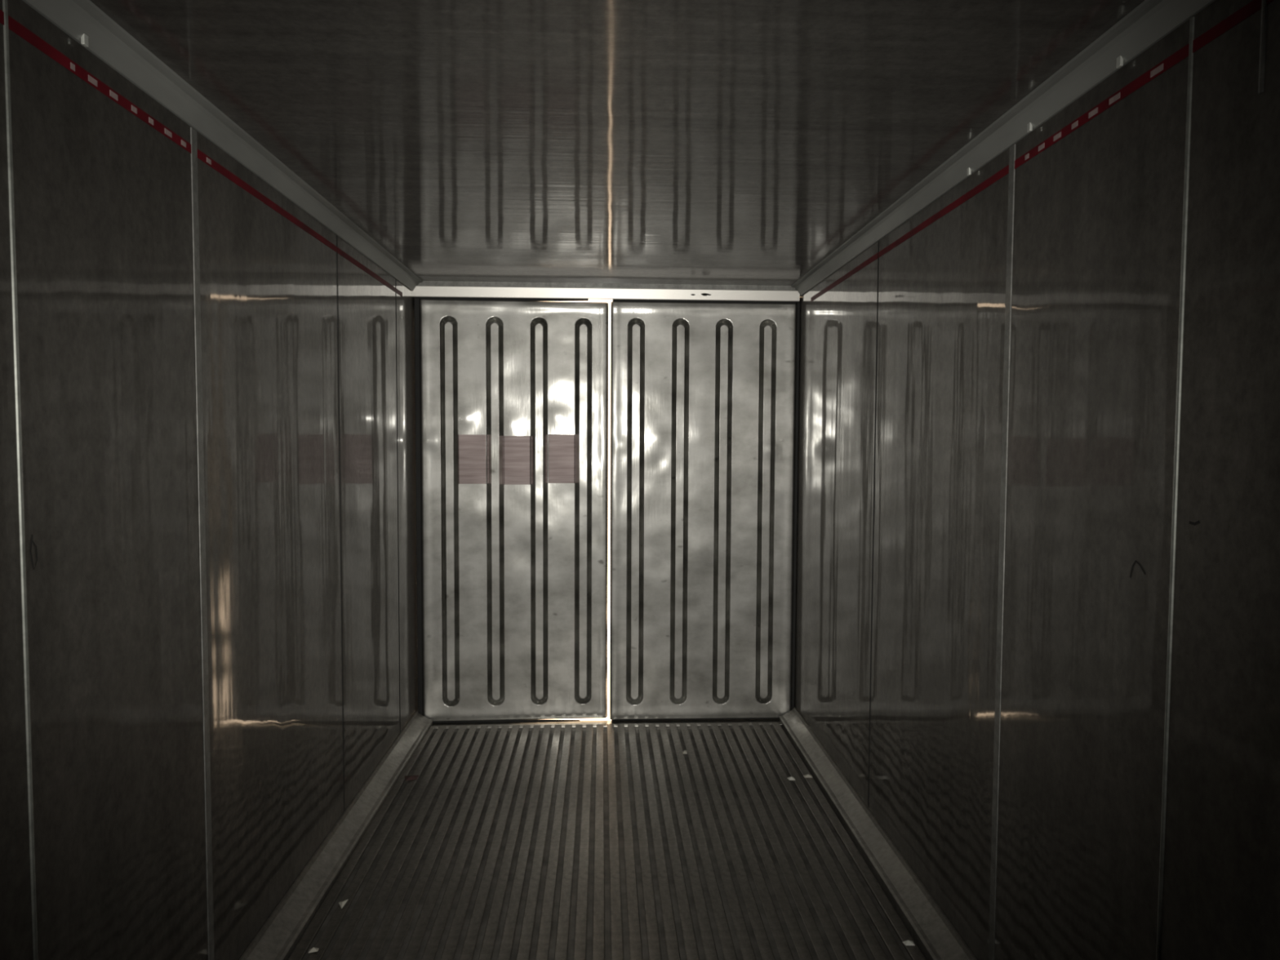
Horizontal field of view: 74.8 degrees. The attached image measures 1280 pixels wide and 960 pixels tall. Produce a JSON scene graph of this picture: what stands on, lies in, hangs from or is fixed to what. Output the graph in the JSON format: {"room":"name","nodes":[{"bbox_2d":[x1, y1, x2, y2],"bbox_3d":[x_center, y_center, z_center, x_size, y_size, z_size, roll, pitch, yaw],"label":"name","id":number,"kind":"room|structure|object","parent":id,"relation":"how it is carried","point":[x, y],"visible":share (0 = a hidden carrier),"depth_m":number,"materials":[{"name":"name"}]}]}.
{"room":"cargo space","nodes":[
{"label":"cargo space","id":0,"kind":"room"},
{"bbox_2d":[0,0,417,959],"bbox_3d":[-1.240,0.333,2.075,0.074,2.682,5.850,0,3,-2],"label":"wall","id":1,"kind":"structure","parent":0,"point":[208,602],"depth_m":2.18,"materials":[{"name":"metal"}]},
{"bbox_2d":[0,9,402,297],"bbox_3d":[-1.203,-0.885,1.991,0.014,0.026,5.200,0,3,-2],"label":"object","id":2,"kind":"object","parent":1,"relation":"attached to","point":[15,26],"visible":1,"depth_m":2.09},
{"bbox_2d":[22,0,422,290],"bbox_3d":[-1.171,-0.971,1.963,0.075,0.066,5.740,0,3,-2],"label":"trim","id":3,"kind":"structure","parent":1,"relation":"attached to","point":[82,20],"depth_m":2.23,"materials":[{"name":"grey metal"}]},
{"bbox_2d":[239,711,432,959],"bbox_3d":[-1.163,1.569,2.082,0.113,0.134,5.726,0,3,-2],"label":"baseboard","id":4,"kind":"structure","parent":1,"relation":"attached to","point":[278,937],"depth_m":3.27,"materials":[{"name":"metal"}]},
{"bbox_2d":[413,297,608,722],"bbox_3d":[-0.770,0.177,4.973,1.158,2.535,0.103,0,3,-4],"label":"door","id":5,"kind":"structure","parent":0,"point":[511,394],"depth_m":4.94,"materials":[{"name":"metal"}]},
{"bbox_2d":[411,280,799,301],"bbox_3d":[-0.199,-1.100,4.917,2.290,0.093,0.132,0,3,-3],"label":"door header","id":6,"kind":"structure","parent":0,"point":[426,288],"depth_m":4.86,"materials":[{"name":"metal"}]},
{"bbox_2d":[432,719,781,731],"bbox_3d":[-0.208,1.473,4.989,2.290,0.050,0.102,0,3,-3],"label":"trim","id":7,"kind":"structure","parent":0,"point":[739,722],"depth_m":4.98,"materials":[{"name":"grey metal"}]},
{"bbox_2d":[288,722,925,959],"bbox_3d":[-0.079,1.627,2.157,2.410,0.100,5.780,0,3,-3],"label":"floor","id":8,"kind":"structure","parent":0,"point":[514,844],"depth_m":3.37,"materials":[{"name":"metal"}]},
{"bbox_2d":[308,946,319,952],"bbox_3d":[-1.068,1.536,2.741,0.031,0.013,0.018,0,3,-6],"label":"paper scrap","id":9,"kind":"object","parent":8,"relation":"on","point":[313,949],"visible":1,"depth_m":2.73,"materials":[{"name":"white paper"}]},
{"bbox_2d":[338,899,347,909],"bbox_3d":[-1.071,1.523,3.007,0.036,0.013,0.042,0,3,-3],"label":"paper scrap","id":10,"kind":"object","parent":8,"relation":"on","point":[343,903],"visible":1,"depth_m":3.01,"materials":[{"name":"white paper"}]},
{"bbox_2d":[786,776,795,780],"bbox_3d":[0.749,1.475,4.144,0.036,0.013,0.030,0,3,-3],"label":"paper scrap","id":11,"kind":"object","parent":8,"relation":"on","point":[791,778],"visible":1,"depth_m":4.14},
{"bbox_2d":[803,773,812,777],"bbox_3d":[0.838,1.473,4.176,0.044,0.013,0.026,0,3,-3],"label":"paper scrap","id":12,"kind":"object","parent":8,"relation":"on","point":[807,775],"visible":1,"depth_m":4.17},
{"bbox_2d":[902,940,915,945],"bbox_3d":[0.897,1.542,2.794,0.036,0.013,0.022,0,3,-3],"label":"paper scrap","id":13,"kind":"object","parent":8,"relation":"on","point":[907,942],"visible":1,"depth_m":2.79,"materials":[{"name":"white paper"}]},
{"bbox_2d":[89,0,1144,285],"bbox_3d":[-0.068,-1.034,2.060,2.410,0.060,5.850,0,3,-3],"label":"ceiling","id":14,"kind":"structure","parent":0,"point":[707,142],"depth_m":2.29,"materials":[{"name":"metal"}]},
{"bbox_2d":[794,0,1279,959],"bbox_3d":[1.098,0.339,2.182,0.064,2.682,5.850,0,3,-3],"label":"wall","id":15,"kind":"structure","parent":0,"point":[1037,583],"depth_m":2.06,"materials":[{"name":"metal"}]},
{"bbox_2d":[609,299,799,720],"bbox_3d":[0.381,0.180,5.014,1.117,2.534,0.107,0,3,-3],"label":"door","id":16,"kind":"structure","parent":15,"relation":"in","point":[704,394],"depth_m":4.97,"materials":[{"name":"metal"}]},
{"bbox_2d":[778,706,977,959],"bbox_3d":[1.016,1.574,2.182,0.099,0.134,5.725,0,3,-3],"label":"baseboard","id":17,"kind":"structure","parent":15,"relation":"attached to","point":[933,933],"depth_m":3.32,"materials":[{"name":"metal"}]},
{"bbox_2d":[791,0,1215,296],"bbox_3d":[1.047,-0.966,2.064,0.060,0.066,5.740,0,3,-3],"label":"trim","id":18,"kind":"structure","parent":15,"relation":"attached to","point":[1150,21],"depth_m":2.21,"materials":[{"name":"grey metal"}]},
{"bbox_2d":[810,0,1273,302],"bbox_3d":[1.075,-0.880,2.095,0.002,0.025,5.200,0,3,-3],"label":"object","id":19,"kind":"object","parent":15,"relation":"attached to","point":[1254,6],"visible":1,"depth_m":2.00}
]}

